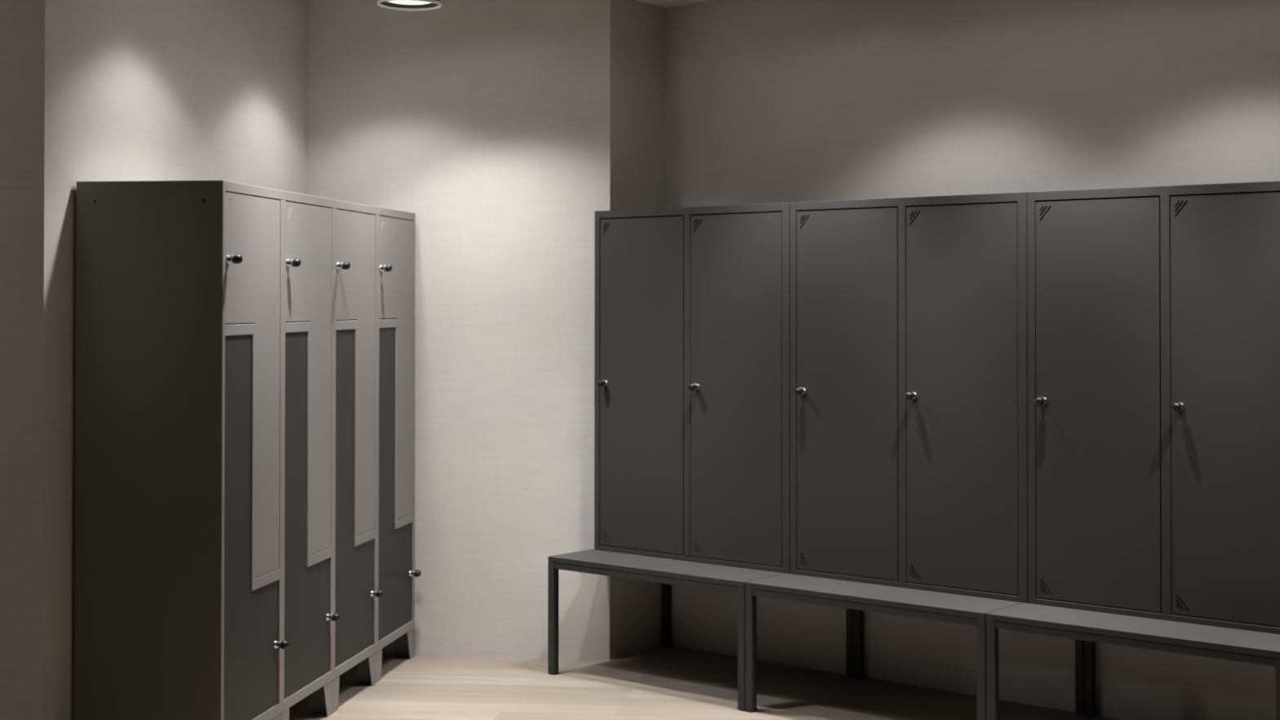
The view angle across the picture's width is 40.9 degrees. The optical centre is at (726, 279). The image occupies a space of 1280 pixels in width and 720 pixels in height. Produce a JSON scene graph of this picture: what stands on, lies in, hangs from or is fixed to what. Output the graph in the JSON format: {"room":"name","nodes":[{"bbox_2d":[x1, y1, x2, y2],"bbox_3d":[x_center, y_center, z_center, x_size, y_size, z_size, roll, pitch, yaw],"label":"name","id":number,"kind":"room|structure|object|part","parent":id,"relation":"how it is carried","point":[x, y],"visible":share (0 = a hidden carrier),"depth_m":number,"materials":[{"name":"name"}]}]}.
{"room":"changing room","nodes":[
{"label":"changing room","id":0,"kind":"room"},
{"bbox_2d":[0,0,44,719],"bbox_3d":[-3.216,0.169,4.960,2.669,2.735,0.100,0,-1,7],"label":"wall","id":1,"kind":"structure","parent":0,"point":[22,22],"depth_m":4.76,"materials":[{"name":"grey paint"}]},
{"bbox_2d":[41,0,307,719],"bbox_3d":[-1.951,0.181,5.983,0.100,2.735,2.425,0,-1,7],"label":"wall","id":2,"kind":"structure","parent":0,"point":[135,90],"depth_m":5.58,"materials":[{"name":"grey paint"}]},
{"bbox_2d":[306,0,609,660],"bbox_3d":[-1.164,0.196,7.152,1.391,2.735,0.080,0,-1,7],"label":"wall","id":3,"kind":"structure","parent":0,"point":[486,122],"depth_m":7.09,"materials":[{"name":"grey paint"}]},
{"bbox_2d":[306,0,716,7],"bbox_3d":[-1.756,-1.273,2.233,22.000,0.080,15.000,0,-1,7],"label":"ceiling","id":4,"kind":"structure","parent":0,"point":[665,3],"depth_m":7.23,"materials":[{"name":"paint"}]},
{"bbox_2d":[377,0,441,10],"bbox_3d":[-1.203,-1.109,6.501,0.244,0.140,0.244,0,-1,0],"label":"ceiling lamp","id":5,"kind":"object","parent":4,"relation":"attached to","point":[402,5],"visible":1,"depth_m":6.56,"materials":[{"name":"white metal"}]},
{"bbox_2d":[387,0,431,4],"bbox_3d":[-1.203,-1.060,6.500,0.174,0.009,0.174,0,-1,0],"label":"diffuser","id":6,"kind":"object","parent":5,"relation":"attached to","point":[389,2],"depth_m":6.53,"materials":[{"name":"white plastic"}]},
{"bbox_2d":[609,0,666,660],"bbox_3d":[-0.402,0.196,7.214,0.080,2.735,0.385,0,-1,35],"label":"wall","id":7,"kind":"structure","parent":0,"point":[637,29],"depth_m":7.18,"materials":[{"name":"grey paint"}]},
{"bbox_2d":[288,645,1119,719],"bbox_3d":[-1.756,1.542,2.198,22.000,0.080,15.000,0,-1,7],"label":"floor","id":8,"kind":"structure","parent":0,"point":[672,682],"depth_m":6.40,"materials":[{"name":"brown wood"}]},
{"bbox_2d":[74,180,421,719],"bbox_3d":[-1.612,0.632,6.145,0.510,1.836,1.957,0,-1,7],"label":"locker","id":9,"kind":"object","parent":8,"relation":"on","point":[245,393],"visible":1,"depth_m":5.27,"materials":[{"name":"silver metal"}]},
{"bbox_3d":[-1.748,0.560,5.178,0.464,1.716,0.003,0,-1,7],"label":"panel","id":10,"kind":"part","parent":9,"relation":"part of","materials":[{"name":"black metal"}]},
{"bbox_3d":[-1.487,-0.061,5.195,0.038,0.028,0.028,0,-1,7],"label":"lock knob","id":11,"kind":"part","parent":9,"relation":"part of","materials":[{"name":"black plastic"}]},
{"bbox_3d":[-1.501,0.780,5.391,0.017,1.209,0.445,0,-1,7],"label":"door","id":12,"kind":"part","parent":9,"relation":"part of","materials":[{"name":"grey metal"}]},
{"bbox_3d":[-1.499,0.341,5.395,0.019,1.204,0.441,0,-1,7],"label":"door","id":13,"kind":"part","parent":9,"relation":"part of","materials":[{"name":"grey metal"}]},
{"bbox_3d":[-1.443,1.191,5.577,0.038,0.028,0.028,0,-1,7],"label":"lock knob","id":14,"kind":"part","parent":9,"relation":"part of","materials":[{"name":"black plastic"}]},
{"bbox_3d":[-1.430,-0.055,5.681,0.038,0.028,0.028,0,-1,7],"label":"lock knob","id":15,"kind":"part","parent":9,"relation":"part of","materials":[{"name":"black plastic"}]},
{"bbox_3d":[-1.444,0.786,5.877,0.017,1.209,0.444,0,-1,7],"label":"door","id":16,"kind":"part","parent":9,"relation":"part of","materials":[{"name":"grey metal"}]},
{"bbox_3d":[-1.442,0.347,5.882,0.019,1.204,0.440,0,-1,7],"label":"door","id":17,"kind":"part","parent":9,"relation":"part of","materials":[{"name":"grey metal"}]},
{"bbox_3d":[-1.387,1.197,6.063,0.038,0.028,0.028,0,-1,7],"label":"lock knob","id":18,"kind":"part","parent":9,"relation":"part of","materials":[{"name":"black plastic"}]},
{"bbox_3d":[-1.373,-0.049,6.167,0.038,0.028,0.028,0,-1,7],"label":"lock knob","id":19,"kind":"part","parent":9,"relation":"part of","materials":[{"name":"black plastic"}]},
{"bbox_3d":[-1.388,0.792,6.363,0.017,1.209,0.444,0,-1,7],"label":"door","id":20,"kind":"part","parent":9,"relation":"part of","materials":[{"name":"grey metal"}]},
{"bbox_3d":[-1.386,0.352,6.368,0.019,1.204,0.440,0,-1,7],"label":"door","id":21,"kind":"part","parent":9,"relation":"part of","materials":[{"name":"grey metal"}]},
{"bbox_3d":[-1.330,1.203,6.549,0.038,0.028,0.028,0,-1,7],"label":"lock knob","id":22,"kind":"part","parent":9,"relation":"part of","materials":[{"name":"black plastic"}]},
{"bbox_3d":[-1.316,-0.043,6.653,0.038,0.028,0.028,0,-1,7],"label":"lock knob","id":23,"kind":"part","parent":9,"relation":"part of","materials":[{"name":"black plastic"}]},
{"bbox_3d":[-1.331,0.798,6.849,0.017,1.209,0.445,0,-1,7],"label":"door","id":24,"kind":"part","parent":9,"relation":"part of","materials":[{"name":"grey metal"}]},
{"bbox_3d":[-1.329,0.358,6.854,0.019,1.204,0.441,0,-1,7],"label":"door","id":25,"kind":"part","parent":9,"relation":"part of","materials":[{"name":"grey metal"}]},
{"bbox_3d":[-1.273,1.209,7.035,0.038,0.028,0.028,0,-1,7],"label":"lock knob","id":26,"kind":"part","parent":9,"relation":"part of","materials":[{"name":"black plastic"}]},
{"bbox_2d":[547,548,853,711],"bbox_3d":[-0.096,1.326,6.732,0.983,0.464,0.717,-1,-1,39],"label":"bench","id":27,"kind":"object","parent":8,"relation":"on","point":[666,571],"visible":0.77,"depth_m":6.58,"materials":[{"name":"grey metal"}]},
{"bbox_3d":[-0.683,1.337,6.760,0.030,0.443,0.030,-1,-1,39],"label":"leg","id":28,"kind":"part","parent":27,"relation":"part of","materials":[{"name":"grey metal"}]},
{"bbox_3d":[-0.310,1.125,6.466,0.922,0.023,0.030,-1,-1,39],"label":"rail","id":29,"kind":"part","parent":27,"relation":"part of","materials":[{"name":"grey metal"}]},
{"bbox_3d":[-0.255,1.343,7.297,0.030,0.443,0.030,-1,-1,39],"label":"leg","id":30,"kind":"part","parent":27,"relation":"part of","materials":[{"name":"black metal"}]},
{"bbox_2d":[594,202,790,573],"bbox_3d":[-0.028,0.408,6.801,0.983,1.373,0.482,-1,-1,39],"label":"locker","id":31,"kind":"object","parent":27,"relation":"on","point":[692,304],"visible":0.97,"depth_m":6.63,"materials":[{"name":"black metal"}]},
{"bbox_3d":[-0.504,0.419,6.896,0.028,0.028,0.038,-1,-1,39],"label":"lock knob","id":32,"kind":"part","parent":31,"relation":"part of","materials":[{"name":"black plastic"}]},
{"bbox_3d":[-0.333,0.414,6.805,0.438,1.316,0.018,-1,-1,39],"label":"door","id":33,"kind":"part","parent":31,"relation":"part of","materials":[{"name":"grey metal"}]},
{"bbox_3d":[-0.129,0.415,6.597,0.028,0.028,0.038,-1,-1,39],"label":"lock knob","id":34,"kind":"part","parent":31,"relation":"part of","materials":[{"name":"black plastic"}]},
{"bbox_3d":[0.040,0.410,6.508,0.439,1.316,0.018,-1,-1,39],"label":"door","id":35,"kind":"part","parent":31,"relation":"part of","materials":[{"name":"grey metal"}]},
{"bbox_3d":[0.062,1.329,6.167,0.030,0.443,0.030,-1,-1,39],"label":"leg","id":36,"kind":"part","parent":27,"relation":"part of","materials":[{"name":"grey metal"}]},
{"bbox_3d":[0.490,1.336,6.704,0.030,0.443,0.030,-1,-1,39],"label":"leg","id":37,"kind":"part","parent":27,"relation":"part of","materials":[{"name":"black metal"}]},
{"bbox_2d":[745,573,1084,719],"bbox_3d":[0.675,1.318,6.117,0.983,0.464,0.717,-1,-1,39],"label":"bench","id":38,"kind":"object","parent":8,"relation":"on","point":[860,597],"visible":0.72,"depth_m":5.95,"materials":[{"name":"grey metal"}]},
{"bbox_3d":[0.089,1.329,6.146,0.030,0.443,0.030,-1,-1,39],"label":"leg","id":39,"kind":"part","parent":38,"relation":"part of","materials":[{"name":"grey metal"}]},
{"bbox_3d":[0.516,1.336,6.683,0.030,0.443,0.030,-1,-1,39],"label":"leg","id":40,"kind":"part","parent":38,"relation":"part of","materials":[{"name":"black metal"}]},
{"bbox_3d":[0.462,1.117,5.852,0.922,0.023,0.030,-1,-1,39],"label":"rail","id":41,"kind":"part","parent":38,"relation":"part of","materials":[{"name":"grey metal"}]},
{"bbox_2d":[790,191,1028,602],"bbox_3d":[0.743,0.400,6.186,0.983,1.373,0.482,-1,-1,39],"label":"locker","id":42,"kind":"object","parent":38,"relation":"on","point":[908,316],"visible":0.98,"depth_m":6.01,"materials":[{"name":"black metal"}]},
{"bbox_3d":[0.267,0.411,6.281,0.028,0.028,0.038,-1,-1,39],"label":"lock knob","id":43,"kind":"part","parent":42,"relation":"part of","materials":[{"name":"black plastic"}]},
{"bbox_3d":[0.438,0.406,6.191,0.438,1.316,0.018,-1,-1,39],"label":"door","id":44,"kind":"part","parent":42,"relation":"part of","materials":[{"name":"grey metal"}]},
{"bbox_3d":[0.642,0.408,5.983,0.028,0.028,0.038,-1,-1,39],"label":"lock knob","id":45,"kind":"part","parent":42,"relation":"part of","materials":[{"name":"black plastic"}]},
{"bbox_3d":[0.811,0.402,5.893,0.439,1.316,0.018,-1,-1,39],"label":"door","id":46,"kind":"part","parent":42,"relation":"part of","materials":[{"name":"grey metal"}]},
{"bbox_3d":[0.834,1.322,5.552,0.030,0.443,0.030,-1,-1,39],"label":"leg","id":47,"kind":"part","parent":38,"relation":"part of","materials":[{"name":"grey metal"}]},
{"bbox_3d":[1.261,1.328,6.089,0.030,0.443,0.030,-1,-1,39],"label":"leg","id":48,"kind":"part","parent":38,"relation":"part of","materials":[{"name":"grey metal"}]},
{"bbox_2d":[986,602,1279,719],"bbox_3d":[1.447,1.311,5.503,0.983,0.464,0.717,-1,-1,39],"label":"bench","id":49,"kind":"object","parent":8,"relation":"on","point":[1091,627],"visible":0.63,"depth_m":5.33,"materials":[{"name":"grey metal"}]},
{"bbox_3d":[0.860,1.322,5.531,0.030,0.443,0.030,-1,-1,39],"label":"leg","id":50,"kind":"part","parent":49,"relation":"part of","materials":[{"name":"grey metal"}]},
{"bbox_3d":[1.288,1.328,6.068,0.030,0.443,0.030,-1,-1,39],"label":"leg","id":51,"kind":"part","parent":49,"relation":"part of","materials":[{"name":"grey metal"}]},
{"bbox_3d":[1.233,1.110,5.237,0.922,0.023,0.030,-1,-1,39],"label":"rail","id":52,"kind":"part","parent":49,"relation":"part of","materials":[{"name":"grey metal"}]},
{"bbox_2d":[1026,181,1279,634],"bbox_3d":[1.515,0.393,5.572,0.983,1.373,0.482,-1,-1,39],"label":"locker","id":53,"kind":"object","parent":49,"relation":"on","point":[1153,313],"visible":1,"depth_m":5.44,"materials":[{"name":"black metal"}]},
{"bbox_3d":[1.039,0.404,5.667,0.028,0.028,0.038,-1,-1,39],"label":"lock knob","id":54,"kind":"part","parent":53,"relation":"part of","materials":[{"name":"silver metal"}]},
{"bbox_3d":[1.210,0.399,5.576,0.438,1.316,0.018,-1,-1,39],"label":"door","id":55,"kind":"part","parent":53,"relation":"part of","materials":[{"name":"grey metal"}]},
{"bbox_3d":[1.414,0.400,5.368,0.028,0.028,0.038,-1,-1,39],"label":"lock knob","id":56,"kind":"part","parent":53,"relation":"part of","materials":[{"name":"silver metal"}]},
{"bbox_3d":[1.583,0.395,5.279,0.439,1.316,0.018,-1,-1,39],"label":"door","id":57,"kind":"part","parent":53,"relation":"part of","materials":[{"name":"grey metal"}]},
{"bbox_3d":[1.605,1.314,4.938,0.030,0.443,0.030,-1,-1,39],"label":"leg","id":58,"kind":"part","parent":49,"relation":"part of","materials":[{"name":"grey metal"}]},
{"bbox_2d":[666,0,1279,719],"bbox_3d":[2.950,0.167,4.857,8.328,2.735,0.100,-1,-1,39],"label":"wall","id":59,"kind":"structure","parent":0,"point":[768,101],"depth_m":6.43,"materials":[{"name":"grey paint"}]}
]}

